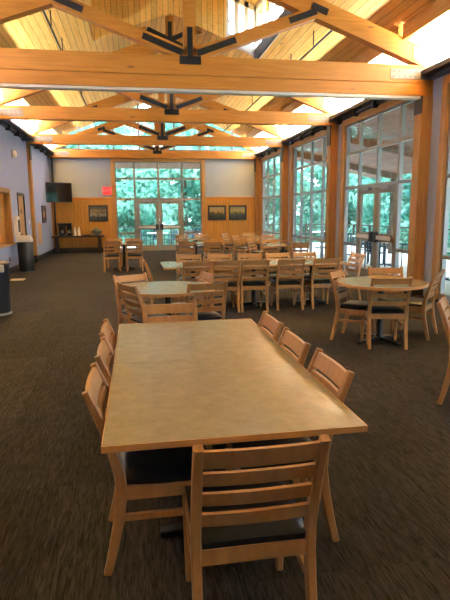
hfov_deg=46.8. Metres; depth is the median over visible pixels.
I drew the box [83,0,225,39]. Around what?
wall
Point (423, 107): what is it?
timber post
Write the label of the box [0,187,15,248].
window
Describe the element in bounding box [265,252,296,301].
dining chair
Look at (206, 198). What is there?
trim
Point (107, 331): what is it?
dining chair
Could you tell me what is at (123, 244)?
dining table
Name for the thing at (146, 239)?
deck chair
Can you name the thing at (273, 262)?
dining table
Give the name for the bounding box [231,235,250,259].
dining chair
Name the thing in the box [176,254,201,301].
dining chair
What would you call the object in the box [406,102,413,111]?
rafter
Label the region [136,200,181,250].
door
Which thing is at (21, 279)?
floor plate
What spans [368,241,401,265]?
table
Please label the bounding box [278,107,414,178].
roof porch
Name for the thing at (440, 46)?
wall
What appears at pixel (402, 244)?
deck chair
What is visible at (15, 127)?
trim
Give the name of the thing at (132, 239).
dining chair
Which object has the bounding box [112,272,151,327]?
dining chair
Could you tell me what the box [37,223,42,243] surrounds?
wall panel
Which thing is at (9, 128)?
trim
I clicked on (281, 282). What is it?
dining chair
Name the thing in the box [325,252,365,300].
dining chair
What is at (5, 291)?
trash can
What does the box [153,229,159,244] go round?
deck chair
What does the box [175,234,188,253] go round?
dining chair
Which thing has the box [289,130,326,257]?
window
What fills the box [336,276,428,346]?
round table
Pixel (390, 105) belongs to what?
window
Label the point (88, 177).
wall
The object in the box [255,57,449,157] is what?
trim
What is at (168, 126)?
leafy tree
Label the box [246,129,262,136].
roof purlin
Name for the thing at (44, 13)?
pipe
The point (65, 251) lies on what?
baseboard
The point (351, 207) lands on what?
leafy tree
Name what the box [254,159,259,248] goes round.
timber post
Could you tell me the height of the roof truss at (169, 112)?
3.030 m
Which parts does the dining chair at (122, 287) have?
post, post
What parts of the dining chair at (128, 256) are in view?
post, seat rail, post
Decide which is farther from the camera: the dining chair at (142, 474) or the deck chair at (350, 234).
the deck chair at (350, 234)
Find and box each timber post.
[26,144,38,262]
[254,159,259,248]
[279,147,288,252]
[323,125,337,269]
[405,96,432,295]
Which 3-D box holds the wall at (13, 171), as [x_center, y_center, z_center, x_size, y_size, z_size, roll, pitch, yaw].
[-5.045,-2.091,8.424,0.200,4.620,27.150,-2,10,-9]
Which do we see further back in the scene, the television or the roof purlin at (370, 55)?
the television
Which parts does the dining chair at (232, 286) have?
post, seat rail, leg, post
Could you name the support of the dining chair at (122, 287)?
on the floor
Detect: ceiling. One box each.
[0,0,449,136]
[245,0,267,13]
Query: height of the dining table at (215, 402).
0.745 m
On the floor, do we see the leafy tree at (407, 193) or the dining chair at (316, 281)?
the dining chair at (316, 281)
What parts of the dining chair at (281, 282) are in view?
leg, post, seat rail, leg, post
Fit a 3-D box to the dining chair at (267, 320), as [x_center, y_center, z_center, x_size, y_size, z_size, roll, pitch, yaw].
[0.096,0.552,3.769,0.545,0.870,0.460,-2,10,-9]
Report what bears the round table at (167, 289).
on the floor
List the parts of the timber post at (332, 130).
plate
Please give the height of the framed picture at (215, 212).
0.640 m
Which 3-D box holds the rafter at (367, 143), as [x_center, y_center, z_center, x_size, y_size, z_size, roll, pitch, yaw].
[5.213,-4.463,15.579,4.544,1.136,0.120,-2,10,-9]
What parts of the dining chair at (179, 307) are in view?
post, post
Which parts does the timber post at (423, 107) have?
plate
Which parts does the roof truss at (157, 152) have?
heel plate, king post, heel plate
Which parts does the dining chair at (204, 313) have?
post, post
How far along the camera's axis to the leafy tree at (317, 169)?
31.41 m
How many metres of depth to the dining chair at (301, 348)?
3.15 m
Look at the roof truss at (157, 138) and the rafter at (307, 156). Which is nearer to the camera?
the roof truss at (157, 138)
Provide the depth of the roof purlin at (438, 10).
8.46 m
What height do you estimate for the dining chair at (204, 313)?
0.870 m
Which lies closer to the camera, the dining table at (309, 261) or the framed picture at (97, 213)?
the dining table at (309, 261)
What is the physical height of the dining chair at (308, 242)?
0.870 m
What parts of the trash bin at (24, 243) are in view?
lid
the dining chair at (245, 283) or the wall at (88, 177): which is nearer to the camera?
the dining chair at (245, 283)
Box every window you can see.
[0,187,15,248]
[77,103,232,149]
[110,158,205,250]
[225,0,255,55]
[254,0,292,58]
[260,149,280,252]
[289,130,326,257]
[338,100,413,275]
[430,74,449,301]
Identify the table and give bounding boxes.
[51,235,104,253]
[101,354,367,567]
[105,242,137,269]
[113,319,288,363]
[124,281,214,315]
[161,260,228,306]
[175,242,203,254]
[180,237,212,259]
[219,259,290,307]
[239,235,260,251]
[252,239,288,252]
[259,243,306,272]
[276,258,351,305]
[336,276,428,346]
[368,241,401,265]
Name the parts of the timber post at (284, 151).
plate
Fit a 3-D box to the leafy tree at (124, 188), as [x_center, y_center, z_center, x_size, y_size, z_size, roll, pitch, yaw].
[-6.285,-5.089,30.814,5.988,8.437,6.072,-7,12,-35]
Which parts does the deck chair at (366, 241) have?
leg, backrest, leg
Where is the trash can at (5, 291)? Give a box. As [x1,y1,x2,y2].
[0,261,11,315]
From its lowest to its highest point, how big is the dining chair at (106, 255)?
0.870 m
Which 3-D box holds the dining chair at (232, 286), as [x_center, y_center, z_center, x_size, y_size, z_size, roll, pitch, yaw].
[-0.019,-0.249,8.549,0.460,0.870,0.545,-2,10,-9]
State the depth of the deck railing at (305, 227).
27.78 m
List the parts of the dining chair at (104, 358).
post, post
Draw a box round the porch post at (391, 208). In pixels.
[388,179,396,253]
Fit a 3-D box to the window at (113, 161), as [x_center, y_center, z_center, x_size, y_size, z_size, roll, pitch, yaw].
[-2.812,-4.069,22.273,3.960,3.900,0.200,-2,10,-9]
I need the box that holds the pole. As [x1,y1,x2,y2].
[51,157,56,235]
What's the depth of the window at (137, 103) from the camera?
21.65 m
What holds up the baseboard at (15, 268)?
attached to the wall at (13, 171)
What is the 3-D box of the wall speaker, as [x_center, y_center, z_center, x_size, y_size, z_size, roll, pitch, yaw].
[-6.024,-4.175,14.854,0.125,0.240,0.220,-2,10,-9]
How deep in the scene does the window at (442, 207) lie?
9.23 m
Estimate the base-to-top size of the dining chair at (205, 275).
0.870 m
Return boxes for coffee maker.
[58,223,71,235]
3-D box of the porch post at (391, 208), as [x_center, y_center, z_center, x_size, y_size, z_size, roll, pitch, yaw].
[6.593,-3.289,20.536,0.160,2.900,0.160,-2,10,-9]
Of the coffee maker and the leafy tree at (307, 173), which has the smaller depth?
the coffee maker
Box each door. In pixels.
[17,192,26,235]
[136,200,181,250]
[356,185,396,276]
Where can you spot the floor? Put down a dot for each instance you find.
(389, 483)
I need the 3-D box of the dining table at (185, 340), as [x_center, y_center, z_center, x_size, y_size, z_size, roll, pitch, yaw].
[-0.214,0.626,3.668,1.048,0.745,1.096,-2,10,-9]
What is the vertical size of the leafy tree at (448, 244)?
8.151 m
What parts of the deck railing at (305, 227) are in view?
rail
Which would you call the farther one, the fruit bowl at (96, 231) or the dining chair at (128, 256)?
the fruit bowl at (96, 231)
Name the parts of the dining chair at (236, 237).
post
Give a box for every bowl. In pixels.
[91,228,101,234]
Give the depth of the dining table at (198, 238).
17.56 m
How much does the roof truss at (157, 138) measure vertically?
2.326 m
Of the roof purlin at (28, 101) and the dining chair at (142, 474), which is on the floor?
the dining chair at (142, 474)
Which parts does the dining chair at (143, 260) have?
post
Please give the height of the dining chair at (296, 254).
0.870 m
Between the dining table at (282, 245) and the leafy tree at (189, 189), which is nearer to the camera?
the dining table at (282, 245)
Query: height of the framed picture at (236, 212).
0.640 m
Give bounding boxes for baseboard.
[9,249,54,273]
[54,245,252,252]
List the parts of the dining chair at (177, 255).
post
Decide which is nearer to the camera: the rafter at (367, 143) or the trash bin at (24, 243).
the trash bin at (24, 243)
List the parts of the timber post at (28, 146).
plate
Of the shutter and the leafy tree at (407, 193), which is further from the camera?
the leafy tree at (407, 193)
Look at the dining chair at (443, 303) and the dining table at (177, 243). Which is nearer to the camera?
the dining chair at (443, 303)
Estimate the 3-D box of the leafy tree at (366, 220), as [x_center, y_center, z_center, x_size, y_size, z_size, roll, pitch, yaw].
[9.778,-5.125,28.687,6.501,9.034,6.411,-8,12,-37]
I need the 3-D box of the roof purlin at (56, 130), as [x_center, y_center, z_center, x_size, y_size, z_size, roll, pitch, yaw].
[-6.257,-6.286,18.956,0.110,0.265,4.040,-2,10,-9]
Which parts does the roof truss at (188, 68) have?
king post, heel plate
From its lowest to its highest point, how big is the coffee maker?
0.520 m
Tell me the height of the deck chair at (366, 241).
0.880 m
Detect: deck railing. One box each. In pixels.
[118,224,324,244]
[347,224,449,253]
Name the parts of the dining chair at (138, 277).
post, seat rail, post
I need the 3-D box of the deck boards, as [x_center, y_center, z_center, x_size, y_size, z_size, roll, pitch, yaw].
[6.329,-0.506,13.087,5.600,0.120,31.500,-2,10,-9]
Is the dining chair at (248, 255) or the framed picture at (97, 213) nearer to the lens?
the dining chair at (248, 255)
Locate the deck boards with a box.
[265,242,449,294]
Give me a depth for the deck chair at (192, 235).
24.86 m
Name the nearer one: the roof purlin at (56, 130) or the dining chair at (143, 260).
the dining chair at (143, 260)
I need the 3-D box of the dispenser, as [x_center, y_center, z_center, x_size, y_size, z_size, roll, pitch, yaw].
[-5.964,-2.123,14.918,0.118,0.550,0.340,-2,10,-9]
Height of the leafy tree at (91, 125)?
9.899 m
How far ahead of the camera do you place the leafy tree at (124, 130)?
31.87 m
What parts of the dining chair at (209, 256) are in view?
post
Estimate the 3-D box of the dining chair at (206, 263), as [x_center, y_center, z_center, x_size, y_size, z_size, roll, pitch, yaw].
[-0.472,-0.232,8.474,0.460,0.870,0.545,-2,10,-9]
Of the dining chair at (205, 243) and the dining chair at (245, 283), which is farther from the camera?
the dining chair at (205, 243)
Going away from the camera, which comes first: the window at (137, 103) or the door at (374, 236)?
the door at (374, 236)
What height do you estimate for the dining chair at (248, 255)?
0.870 m
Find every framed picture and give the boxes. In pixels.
[41,205,46,222]
[88,205,107,221]
[208,205,225,219]
[229,205,246,219]
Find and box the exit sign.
[103,187,110,193]
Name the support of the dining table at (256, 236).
on the floor
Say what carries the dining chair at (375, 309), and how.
on the floor
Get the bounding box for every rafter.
[297,151,397,178]
[326,135,412,157]
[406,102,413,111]
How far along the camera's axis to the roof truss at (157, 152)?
21.58 m
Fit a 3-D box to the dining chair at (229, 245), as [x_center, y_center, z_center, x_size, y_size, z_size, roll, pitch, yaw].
[0.188,-2.031,19.160,0.545,0.870,0.460,5,11,31]
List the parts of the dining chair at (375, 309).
leg, post, seat rail, leg, post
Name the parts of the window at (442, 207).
frame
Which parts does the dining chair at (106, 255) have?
post, seat rail, post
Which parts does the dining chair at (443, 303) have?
post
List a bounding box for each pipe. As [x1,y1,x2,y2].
[42,10,95,126]
[223,30,332,131]
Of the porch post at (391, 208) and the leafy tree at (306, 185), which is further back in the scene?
the leafy tree at (306, 185)
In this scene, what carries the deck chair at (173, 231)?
on the deck boards
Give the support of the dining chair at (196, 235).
on the floor
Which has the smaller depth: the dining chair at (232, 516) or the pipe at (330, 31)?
the dining chair at (232, 516)
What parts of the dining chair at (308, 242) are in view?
post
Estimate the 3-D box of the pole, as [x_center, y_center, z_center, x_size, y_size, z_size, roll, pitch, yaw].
[-7.002,-3.950,21.325,0.070,3.950,0.070,-2,10,-9]
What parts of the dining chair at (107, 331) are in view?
post, post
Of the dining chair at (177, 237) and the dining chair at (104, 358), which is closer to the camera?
the dining chair at (104, 358)
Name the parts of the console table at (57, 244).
leg, leg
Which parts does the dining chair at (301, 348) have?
post, post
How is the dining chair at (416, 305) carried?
on the floor
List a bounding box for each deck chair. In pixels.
[137,230,150,244]
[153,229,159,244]
[164,230,177,244]
[186,230,200,241]
[347,233,352,251]
[361,240,379,263]
[364,240,386,267]
[399,243,407,265]
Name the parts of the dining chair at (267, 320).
post, post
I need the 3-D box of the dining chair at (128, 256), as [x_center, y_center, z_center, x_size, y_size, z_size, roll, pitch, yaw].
[-2.549,-1.258,14.691,0.460,0.870,0.545,-2,10,-8]
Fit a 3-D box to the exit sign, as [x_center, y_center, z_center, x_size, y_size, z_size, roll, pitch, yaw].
[-4.933,-4.571,21.748,0.342,0.300,0.068,-2,10,-9]
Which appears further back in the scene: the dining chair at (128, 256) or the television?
the television
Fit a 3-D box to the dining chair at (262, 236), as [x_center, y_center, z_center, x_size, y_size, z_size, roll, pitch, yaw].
[1.455,-1.702,17.131,0.460,0.870,0.545,-2,10,-9]
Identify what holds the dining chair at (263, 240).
on the floor
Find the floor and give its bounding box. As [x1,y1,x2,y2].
[0,249,449,599]
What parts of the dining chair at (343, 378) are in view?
post, post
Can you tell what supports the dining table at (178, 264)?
on the floor
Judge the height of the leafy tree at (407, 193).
9.227 m
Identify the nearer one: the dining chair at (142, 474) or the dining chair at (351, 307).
the dining chair at (142, 474)
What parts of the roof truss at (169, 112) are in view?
heel plate, king post, heel plate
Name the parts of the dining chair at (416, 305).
leg, seat rail, post, post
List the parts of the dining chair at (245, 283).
post, seat rail, leg, post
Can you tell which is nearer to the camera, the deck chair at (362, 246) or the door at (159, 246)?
the deck chair at (362, 246)
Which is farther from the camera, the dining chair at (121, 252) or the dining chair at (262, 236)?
the dining chair at (262, 236)
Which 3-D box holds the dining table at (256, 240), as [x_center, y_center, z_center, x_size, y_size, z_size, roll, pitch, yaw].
[1.357,-1.546,16.531,1.050,0.745,1.050,-2,10,-9]
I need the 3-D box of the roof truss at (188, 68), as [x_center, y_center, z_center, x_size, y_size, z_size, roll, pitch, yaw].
[-0.599,-4.788,8.607,8.820,2.586,0.236,-2,10,-9]
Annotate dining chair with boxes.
[82,362,210,575]
[95,336,114,386]
[99,318,116,353]
[103,241,120,271]
[107,238,122,267]
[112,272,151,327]
[116,281,169,323]
[125,238,140,267]
[126,240,142,271]
[142,258,178,304]
[142,301,197,322]
[171,270,214,315]
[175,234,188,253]
[175,235,193,259]
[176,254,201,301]
[178,240,195,270]
[178,280,227,320]
[181,260,211,306]
[182,434,330,599]
[195,234,209,254]
[203,241,220,271]
[205,311,283,447]
[207,253,236,303]
[208,259,240,311]
[208,326,310,483]
[221,233,238,253]
[226,348,354,541]
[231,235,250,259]
[236,259,269,311]
[237,252,265,301]
[243,232,256,251]
[245,237,267,258]
[261,235,277,252]
[262,239,281,269]
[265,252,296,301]
[270,258,305,310]
[286,241,309,274]
[292,251,323,299]
[304,257,340,308]
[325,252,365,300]
[328,268,376,343]
[361,277,412,349]
[368,266,408,333]
[390,269,445,340]
[436,295,449,404]
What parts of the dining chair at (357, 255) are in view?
post, post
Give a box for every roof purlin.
[20,96,37,105]
[50,127,61,133]
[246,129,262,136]
[280,101,304,111]
[350,27,402,62]
[402,0,449,39]
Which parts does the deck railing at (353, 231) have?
rail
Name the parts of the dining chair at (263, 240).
post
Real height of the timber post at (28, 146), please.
3.860 m
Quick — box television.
[45,182,72,202]
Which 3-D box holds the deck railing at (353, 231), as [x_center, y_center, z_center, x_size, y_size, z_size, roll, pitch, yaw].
[8.486,-1.552,15.752,0.090,1.025,26.380,-2,10,-9]
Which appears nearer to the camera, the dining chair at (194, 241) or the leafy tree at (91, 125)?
the dining chair at (194, 241)
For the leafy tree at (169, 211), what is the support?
on the ground
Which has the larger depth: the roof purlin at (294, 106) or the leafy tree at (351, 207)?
the leafy tree at (351, 207)
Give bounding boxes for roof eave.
[115,163,199,168]
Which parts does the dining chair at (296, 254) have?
post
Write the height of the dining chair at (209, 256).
0.870 m
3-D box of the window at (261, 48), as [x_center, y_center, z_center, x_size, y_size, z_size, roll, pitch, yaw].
[1.109,-6.318,11.119,0.160,1.338,3.800,-2,10,-9]
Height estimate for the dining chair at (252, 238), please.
0.870 m
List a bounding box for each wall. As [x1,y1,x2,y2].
[0,104,53,267]
[48,148,254,247]
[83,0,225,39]
[261,32,449,294]
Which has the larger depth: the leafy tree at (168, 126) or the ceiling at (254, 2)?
the leafy tree at (168, 126)
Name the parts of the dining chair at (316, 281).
leg, post, seat rail, leg, post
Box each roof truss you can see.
[0,0,434,100]
[0,15,338,125]
[25,93,288,146]
[47,107,260,158]
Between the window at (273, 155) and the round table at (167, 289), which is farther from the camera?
the window at (273, 155)
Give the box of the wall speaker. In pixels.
[11,149,16,157]
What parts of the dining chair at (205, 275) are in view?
post, post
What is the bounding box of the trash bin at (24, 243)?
[16,235,33,271]
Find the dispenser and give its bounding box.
[13,216,20,235]
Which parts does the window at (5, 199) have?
sill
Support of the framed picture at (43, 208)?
attached to the wall at (13, 171)
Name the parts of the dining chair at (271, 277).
post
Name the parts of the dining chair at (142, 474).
post, post, seat rail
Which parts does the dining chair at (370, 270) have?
post, leg, post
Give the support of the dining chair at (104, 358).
on the floor
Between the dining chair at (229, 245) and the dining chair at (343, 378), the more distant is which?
the dining chair at (229, 245)
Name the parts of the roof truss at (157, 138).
heel plate, king post, heel plate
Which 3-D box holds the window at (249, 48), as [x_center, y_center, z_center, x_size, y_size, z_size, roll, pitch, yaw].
[0.391,-6.851,12.891,0.857,1.462,0.140,-2,10,-9]
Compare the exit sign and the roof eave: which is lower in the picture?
the exit sign
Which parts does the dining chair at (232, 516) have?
leg, post, seat rail, leg, post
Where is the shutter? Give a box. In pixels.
[0,193,6,244]
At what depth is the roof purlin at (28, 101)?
14.41 m
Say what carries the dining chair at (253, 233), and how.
on the floor
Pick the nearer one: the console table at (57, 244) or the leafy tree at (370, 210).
the console table at (57, 244)
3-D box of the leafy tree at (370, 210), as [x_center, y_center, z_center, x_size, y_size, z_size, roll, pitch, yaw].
[10.428,-5.952,31.721,5.002,8.989,5.402,0,10,4]
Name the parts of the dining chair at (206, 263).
post, post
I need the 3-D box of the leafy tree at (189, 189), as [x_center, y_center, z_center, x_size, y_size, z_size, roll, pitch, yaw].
[-0.560,-6.275,32.222,6.109,10.124,5.439,-1,10,-1]
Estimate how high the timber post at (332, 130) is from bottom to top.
3.860 m
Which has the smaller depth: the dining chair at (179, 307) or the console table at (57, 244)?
the dining chair at (179, 307)
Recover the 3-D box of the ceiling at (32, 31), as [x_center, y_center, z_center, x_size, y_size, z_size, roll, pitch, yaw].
[-0.660,-5.452,8.825,9.220,1.964,27.550,-2,10,-9]
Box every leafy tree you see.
[61,123,105,148]
[75,145,166,244]
[80,106,179,244]
[139,129,224,244]
[146,123,216,240]
[173,124,244,241]
[246,149,319,242]
[296,163,325,234]
[296,165,371,242]
[315,177,375,239]
[347,173,410,249]
[363,179,407,247]
[385,173,449,248]
[447,211,449,254]
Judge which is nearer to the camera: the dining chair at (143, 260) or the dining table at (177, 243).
the dining chair at (143, 260)
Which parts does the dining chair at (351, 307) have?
post, post, seat rail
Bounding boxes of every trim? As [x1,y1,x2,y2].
[0,120,48,155]
[0,120,53,155]
[72,197,254,199]
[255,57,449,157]
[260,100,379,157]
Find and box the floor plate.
[10,278,25,280]
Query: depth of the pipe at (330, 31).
10.93 m
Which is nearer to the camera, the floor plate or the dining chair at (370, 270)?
the dining chair at (370, 270)

